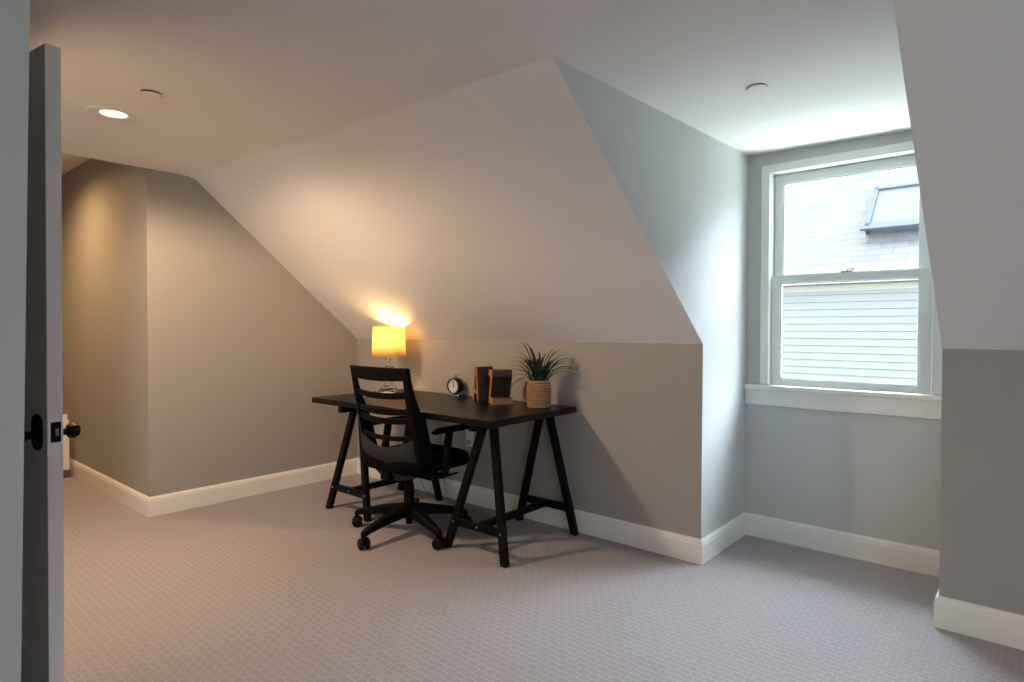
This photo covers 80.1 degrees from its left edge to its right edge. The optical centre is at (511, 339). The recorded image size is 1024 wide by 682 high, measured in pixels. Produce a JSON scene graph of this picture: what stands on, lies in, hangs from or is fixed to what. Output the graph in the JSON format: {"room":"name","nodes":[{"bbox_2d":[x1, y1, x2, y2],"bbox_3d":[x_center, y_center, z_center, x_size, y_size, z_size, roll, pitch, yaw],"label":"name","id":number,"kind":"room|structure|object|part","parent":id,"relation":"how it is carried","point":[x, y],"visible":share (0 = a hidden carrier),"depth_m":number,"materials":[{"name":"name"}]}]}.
{"room":"home office","nodes":[
{"label":"home office","id":0,"kind":"room"},
{"bbox_2d":[0,0,29,681],"bbox_3d":[-1.520,0.131,-0.135,0.120,2.137,2.606,1,1,41],"label":"wall","id":1,"kind":"structure","parent":0,"point":[14,14],"depth_m":0.79,"materials":[{"name":"grey paint"}]},
{"bbox_2d":[61,153,89,174],"bbox_3d":[-3.591,-1.349,4.043,2.245,0.001,1.357,1,1,41],"label":"ceiling","id":2,"kind":"structure","parent":0,"point":[68,162],"depth_m":4.66,"materials":[{"name":"white paint"}]},
{"bbox_2d":[62,158,148,496],"bbox_3d":[-3.150,-0.123,4.578,2.245,2.470,0.001,1,1,41],"label":"wall","id":3,"kind":"structure","parent":0,"point":[105,312],"depth_m":4.36,"materials":[{"name":"grey paint"}]},
{"bbox_2d":[69,458,148,517],"bbox_3d":[-3.132,1.050,4.572,2.210,0.126,0.015,1,1,41],"label":"baseboard","id":4,"kind":"structure","parent":3,"relation":"attached to","point":[133,499],"depth_m":4.31,"materials":[{"name":"white paint"}]},
{"bbox_2d":[146,168,357,496],"bbox_3d":[-1.808,0.016,4.455,0.050,2.202,1.564,1,1,41],"label":"wall","id":5,"kind":"structure","parent":0,"point":[240,350],"depth_m":4.22,"materials":[{"name":"grey paint"}]},
{"bbox_2d":[147,458,356,517],"bbox_3d":[-1.790,1.054,4.447,0.015,0.126,1.579,1,1,41],"label":"baseboard","id":6,"kind":"structure","parent":5,"relation":"attached to","point":[158,505],"depth_m":4.30,"materials":[{"name":"white paint"}]},
{"bbox_2d":[196,57,702,343],"bbox_3d":[-0.556,-0.538,3.578,2.977,1.122,1.322,1,1,41],"label":"ceiling","id":7,"kind":"structure","parent":0,"point":[491,209],"depth_m":3.13,"materials":[{"name":"white paint"}]},
{"bbox_2d":[29,0,910,179],"bbox_3d":[-0.239,-1.017,0.969,6.855,0.124,5.978,1,1,41],"label":"ceiling","id":8,"kind":"structure","parent":0,"point":[239,82],"depth_m":2.17,"materials":[{"name":"white paint"}]},
{"bbox_2d":[86,106,139,121],"bbox_3d":[-1.823,-1.032,2.787,0.204,0.010,0.204,1,1,41],"label":"recessed light","id":9,"kind":"object","parent":8,"relation":"in","point":[104,112],"visible":1,"depth_m":2.78,"materials":[{"name":"white paint"}]},
{"bbox_2d":[139,89,161,98],"bbox_3d":[-1.489,-1.012,2.512,0.082,0.015,0.082,1,1,41],"label":"sprinkler cover","id":10,"kind":"object","parent":8,"relation":"attached to","point":[147,93],"visible":1,"depth_m":2.50,"materials":[{"name":"white paint"}]},
{"bbox_2d":[746,83,767,92],"bbox_3d":[0.967,-0.995,2.403,0.082,0.015,0.082,1,1,41],"label":"sprinkler cover","id":11,"kind":"object","parent":8,"relation":"attached to","point":[759,87],"visible":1,"depth_m":2.40,"materials":[{"name":"white paint"}]},
{"bbox_2d":[63,474,1023,681],"bbox_3d":[-1.071,1.228,1.691,9.400,0.120,6.328,1,1,41],"label":"floor","id":12,"kind":"structure","parent":0,"point":[274,586],"depth_m":2.63,"materials":[{"name":"carpet"}]},
{"bbox_2d":[63,414,70,477],"bbox_3d":[-3.594,0.854,4.883,0.072,0.505,0.072,1,1,41],"label":"newel post","id":13,"kind":"object","parent":12,"relation":"on","point":[66,471],"visible":0.54,"depth_m":4.87,"materials":[{"name":"white paint"}]},
{"bbox_3d":[-3.594,0.824,4.883,0.060,0.445,0.060,1,1,41],"label":"post","id":14,"kind":"part","parent":13,"relation":"part of","materials":[{"name":"white paint"}]},
{"bbox_2d":[350,365,471,549],"bbox_3d":[-0.617,0.643,3.555,0.728,0.985,0.705,1,1,39],"label":"office chair","id":15,"kind":"object","parent":12,"relation":"on","point":[401,462],"visible":0.96,"depth_m":3.42,"materials":[{"name":"black plastic"}]},
{"bbox_3d":[-0.742,0.643,3.725,0.083,0.280,0.206,-1,1,-33],"label":"armrest","id":16,"kind":"part","parent":15,"relation":"part of","materials":[{"name":"black plastic"}]},
{"bbox_3d":[-0.694,0.444,3.469,0.495,0.585,0.241,1,1,39],"label":"frame","id":17,"kind":"part","parent":15,"relation":"part of","materials":[{"name":"black plastic"}]},
{"bbox_3d":[-0.566,0.706,3.631,0.490,0.099,0.497,1,1,39],"label":"seat","id":18,"kind":"part","parent":15,"relation":"part of","materials":[{"name":"black fabric"}]},
{"bbox_3d":[-0.437,0.648,3.476,0.206,0.280,0.083,1,1,22],"label":"armrest","id":19,"kind":"part","parent":15,"relation":"part of","materials":[{"name":"black plastic"}]},
{"bbox_2d":[312,389,578,567],"bbox_3d":[-0.460,0.761,3.813,1.655,0.740,0.750,1,1,40],"label":"desk","id":20,"kind":"object","parent":12,"relation":"on","point":[480,416],"visible":0.82,"depth_m":3.55,"materials":[{"name":"black paint"}]},
{"bbox_3d":[-1.122,0.776,4.024,0.246,0.699,0.045,0,1,15],"label":"leg","id":21,"kind":"part","parent":20,"relation":"part of","materials":[{"name":"black wood"}]},
{"bbox_3d":[-1.046,0.979,3.932,0.332,0.042,0.022,1,1,40],"label":"cross rail","id":22,"kind":"part","parent":20,"relation":"part of","materials":[{"name":"black wood"}]},
{"bbox_3d":[-0.939,0.779,3.869,0.045,0.699,0.246,0,1,-25],"label":"leg","id":23,"kind":"part","parent":20,"relation":"part of","materials":[{"name":"black wood"}]},
{"bbox_2d":[372,321,405,391],"bbox_3d":[-0.889,0.124,4.397,0.242,0.511,0.242,1,1,41],"label":"table lamp","id":24,"kind":"object","parent":20,"relation":"on","point":[388,341],"visible":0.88,"depth_m":4.30,"materials":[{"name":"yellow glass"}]},
{"bbox_3d":[-0.889,0.149,4.398,0.038,0.090,0.038,1,1,41],"label":"lamp stem","id":25,"kind":"part","parent":24,"relation":"part of","materials":[{"name":"clear glass"}]},
{"bbox_3d":[-0.889,0.015,4.396,0.242,0.216,0.242,1,1,41],"label":"lamp shade","id":26,"kind":"part","parent":24,"relation":"part of","materials":[{"name":"fabric"}]},
{"bbox_3d":[-0.771,0.769,4.440,0.041,0.699,0.231,-1,1,-36],"label":"leg","id":27,"kind":"part","parent":20,"relation":"part of","materials":[{"name":"black wood"}]},
{"bbox_3d":[-0.671,0.971,4.376,0.332,0.042,0.022,1,1,40],"label":"cross rail","id":28,"kind":"part","parent":20,"relation":"part of","materials":[{"name":"black wood"}]},
{"bbox_3d":[-0.588,0.772,4.285,0.231,0.699,0.041,1,1,26],"label":"leg","id":29,"kind":"part","parent":20,"relation":"part of","materials":[{"name":"black wood"}]},
{"bbox_2d":[447,375,463,395],"bbox_3d":[-0.386,0.313,4.180,0.110,0.142,0.064,1,1,37],"label":"alarm clock","id":30,"kind":"object","parent":20,"relation":"on","point":[455,386],"visible":1,"depth_m":4.16,"materials":[{"name":"black metal"}]},
{"bbox_3d":[-0.251,0.790,3.320,0.261,0.699,0.047,0,1,9],"label":"leg","id":31,"kind":"part","parent":20,"relation":"part of","materials":[{"name":"black wood"}]},
{"bbox_3d":[-0.181,0.993,3.222,0.332,0.042,0.022,1,1,40],"label":"cross rail","id":32,"kind":"part","parent":20,"relation":"part of","materials":[{"name":"black wood"}]},
{"bbox_2d":[473,366,492,400],"bbox_3d":[-0.183,0.282,3.910,0.110,0.214,0.092,0,1,-26],"label":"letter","id":33,"kind":"object","parent":20,"relation":"on","point":[481,384],"visible":0.71,"depth_m":3.88,"materials":[{"name":"brown wood"}]},
{"bbox_3d":[-0.068,0.794,3.165,0.047,0.699,0.261,0,1,-18],"label":"leg","id":34,"kind":"part","parent":20,"relation":"part of","materials":[{"name":"black wood"}]},
{"bbox_2d":[489,369,511,404],"bbox_3d":[-0.070,0.290,3.730,0.125,0.206,0.092,0,1,-16],"label":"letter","id":35,"kind":"object","parent":20,"relation":"on","point":[500,379],"visible":0.97,"depth_m":3.70,"materials":[{"name":"brown wood"}]},
{"bbox_3d":[0.109,0.783,3.746,0.223,0.699,0.037,1,1,45],"label":"leg","id":36,"kind":"part","parent":20,"relation":"part of","materials":[{"name":"black wood"}]},
{"bbox_2d":[508,343,577,407],"bbox_3d":[0.186,0.203,3.560,0.441,0.386,0.190,0,1,0],"label":"potted plant","id":37,"kind":"object","parent":20,"relation":"on","point":[538,390],"visible":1,"depth_m":3.54,"materials":[{"name":"green plant"}]},
{"bbox_3d":[0.157,0.317,3.567,0.148,0.157,0.148,1,1,41],"label":"pot","id":38,"kind":"part","parent":37,"relation":"part of","materials":[{"name":"wicker"}]},
{"bbox_3d":[0.203,0.985,3.675,0.332,0.042,0.022,1,1,40],"label":"cross rail","id":39,"kind":"part","parent":20,"relation":"part of","materials":[{"name":"black wood"}]},
{"bbox_3d":[0.292,0.786,3.591,0.223,0.699,0.037,1,1,35],"label":"leg","id":40,"kind":"part","parent":20,"relation":"part of","materials":[{"name":"black wood"}]},
{"bbox_2d":[421,440,470,505],"bbox_3d":[-0.522,0.909,4.298,0.571,0.438,0.124,1,1,41],"label":"power cord","id":41,"kind":"object","parent":12,"relation":"on","point":[466,442],"visible":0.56,"depth_m":4.15,"materials":[{"name":"grey plastic"}]},
{"bbox_2d":[552,56,748,538],"bbox_3d":[0.750,0.051,2.834,0.012,2.199,1.888,1,1,41],"label":"wall","id":42,"kind":"structure","parent":0,"point":[687,189],"depth_m":3.09,"materials":[{"name":"grey paint"}]},
{"bbox_2d":[701,512,745,564],"bbox_3d":[1.163,1.079,3.330,0.016,0.126,0.622,1,1,41],"label":"baseboard","id":43,"kind":"structure","parent":42,"relation":"attached to","point":[717,541],"depth_m":3.30,"materials":[{"name":"white paint"}]},
{"bbox_2d":[357,339,1023,615],"bbox_3d":[1.331,0.591,2.819,6.855,1.122,0.050,1,1,41],"label":"wall","id":44,"kind":"structure","parent":0,"point":[631,447],"depth_m":3.25,"materials":[{"name":"grey paint"}]},
{"bbox_2d":[466,429,473,446],"bbox_3d":[-0.291,0.679,4.183,0.072,0.116,0.009,1,1,41],"label":"wall outlet","id":45,"kind":"object","parent":44,"relation":"attached to","point":[469,435],"visible":0.77,"depth_m":4.18,"materials":[{"name":"white plastic"}]},
{"bbox_2d":[357,458,702,564],"bbox_3d":[-0.157,1.064,4.069,2.982,0.126,0.015,1,1,41],"label":"baseboard","id":46,"kind":"structure","parent":44,"relation":"attached to","point":[679,546],"depth_m":3.50,"materials":[{"name":"white paint"}]},
{"bbox_2d":[933,595,1023,650],"bbox_3d":[2.804,1.115,1.513,2.904,0.126,0.015,1,1,41],"label":"baseboard","id":47,"kind":"structure","parent":44,"relation":"attached to","point":[989,624],"depth_m":2.36,"materials":[{"name":"white paint"}]},
{"bbox_2d":[744,130,940,549],"bbox_3d":[1.740,0.045,3.226,1.003,2.199,0.001,1,1,41],"label":"wall","id":48,"kind":"structure","parent":0,"point":[870,475],"depth_m":3.25,"materials":[{"name":"grey paint"}]},
{"bbox_2d":[745,512,938,576],"bbox_3d":[1.734,1.082,3.238,1.001,0.126,0.015,1,1,41],"label":"baseboard","id":49,"kind":"structure","parent":48,"relation":"attached to","point":[903,556],"depth_m":3.21,"materials":[{"name":"white paint"}]},
{"bbox_2d":[744,141,941,419],"bbox_3d":[1.781,-0.302,3.263,0.995,1.365,0.182,1,1,41],"label":"window","id":50,"kind":"structure","parent":48,"relation":"attached to","point":[919,399],"depth_m":3.25,"materials":[{"name":"white paint"}]},
{"bbox_3d":[1.779,-0.042,3.242,0.762,0.631,0.036,1,1,41],"label":"sash","id":51,"kind":"part","parent":50,"relation":"part of","materials":[{"name":"white paint"}]},
{"bbox_3d":[1.806,-0.619,3.261,0.758,0.629,0.036,1,1,41],"label":"sash","id":52,"kind":"part","parent":50,"relation":"part of","materials":[{"name":"white paint"}]},
{"bbox_2d":[893,0,1023,349],"bbox_3d":[2.411,-0.470,1.016,2.891,1.067,1.321,1,1,41],"label":"ceiling","id":53,"kind":"structure","parent":0,"point":[962,61],"depth_m":1.78,"materials":[{"name":"white paint"}]},
{"bbox_3d":[-3.011,0.077,1.254,0.085,2.190,2.760,1,1,41],"label":"wall","id":54,"kind":"structure","parent":0,"visible":0},
{"bbox_2d":[21,43,80,681],"bbox_3d":[-1.719,0.122,2.075,0.778,2.043,0.182,2,2,33],"label":"door","id":55,"kind":"structure","parent":54,"relation":"in","point":[42,640],"depth_m":1.87,"materials":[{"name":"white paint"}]},
{"bbox_3d":[-1.716,0.114,2.072,0.520,1.756,0.018,2,2,33],"label":"panel","id":56,"kind":"part","parent":55,"relation":"part of","materials":[{"name":"grey wood"}]},
{"bbox_3d":[-1.488,0.295,1.855,0.051,0.051,0.064,2,2,33],"label":"knob","id":57,"kind":"part","parent":55,"relation":"part of","materials":[{"name":"black metal"}]},
{"bbox_3d":[-1.469,0.287,1.884,0.074,0.114,0.007,2,2,33],"label":"knob plate","id":58,"kind":"part","parent":55,"relation":"part of","materials":[{"name":"black metal"}]},
{"bbox_3d":[-1.400,0.285,1.870,0.005,0.062,0.027,2,2,33],"label":"latch plate","id":59,"kind":"part","parent":55,"relation":"part of","materials":[{"name":"black metal"}]},
{"bbox_3d":[-1.424,0.294,1.954,0.051,0.051,0.064,2,2,33],"label":"knob","id":60,"kind":"part","parent":55,"relation":"part of","materials":[{"name":"black metal"}]},
{"label":"outside","id":61,"kind":"structure","parent":0,"visible":0},
{"bbox_2d":[782,167,919,382],"bbox_3d":[6.759,-0.949,10.103,15.000,8.956,5.250,1,1,41],"label":"neighbor house","id":62,"kind":"structure","parent":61,"point":[867,331],"depth_m":8.85,"materials":[{"name":"grey paint"}]},
{"bbox_3d":[5.141,-0.850,8.232,15.000,0.330,0.240,1,1,41],"label":"eave trim","id":63,"kind":"part","parent":62,"relation":"part of","materials":[{"name":"white"}]},
{"bbox_3d":[5.739,-1.967,8.810,0.880,0.619,0.619,1,1,41],"label":"skylight pane","id":64,"kind":"part","parent":62,"relation":"part of","materials":[{"name":"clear glass"}]}
]}

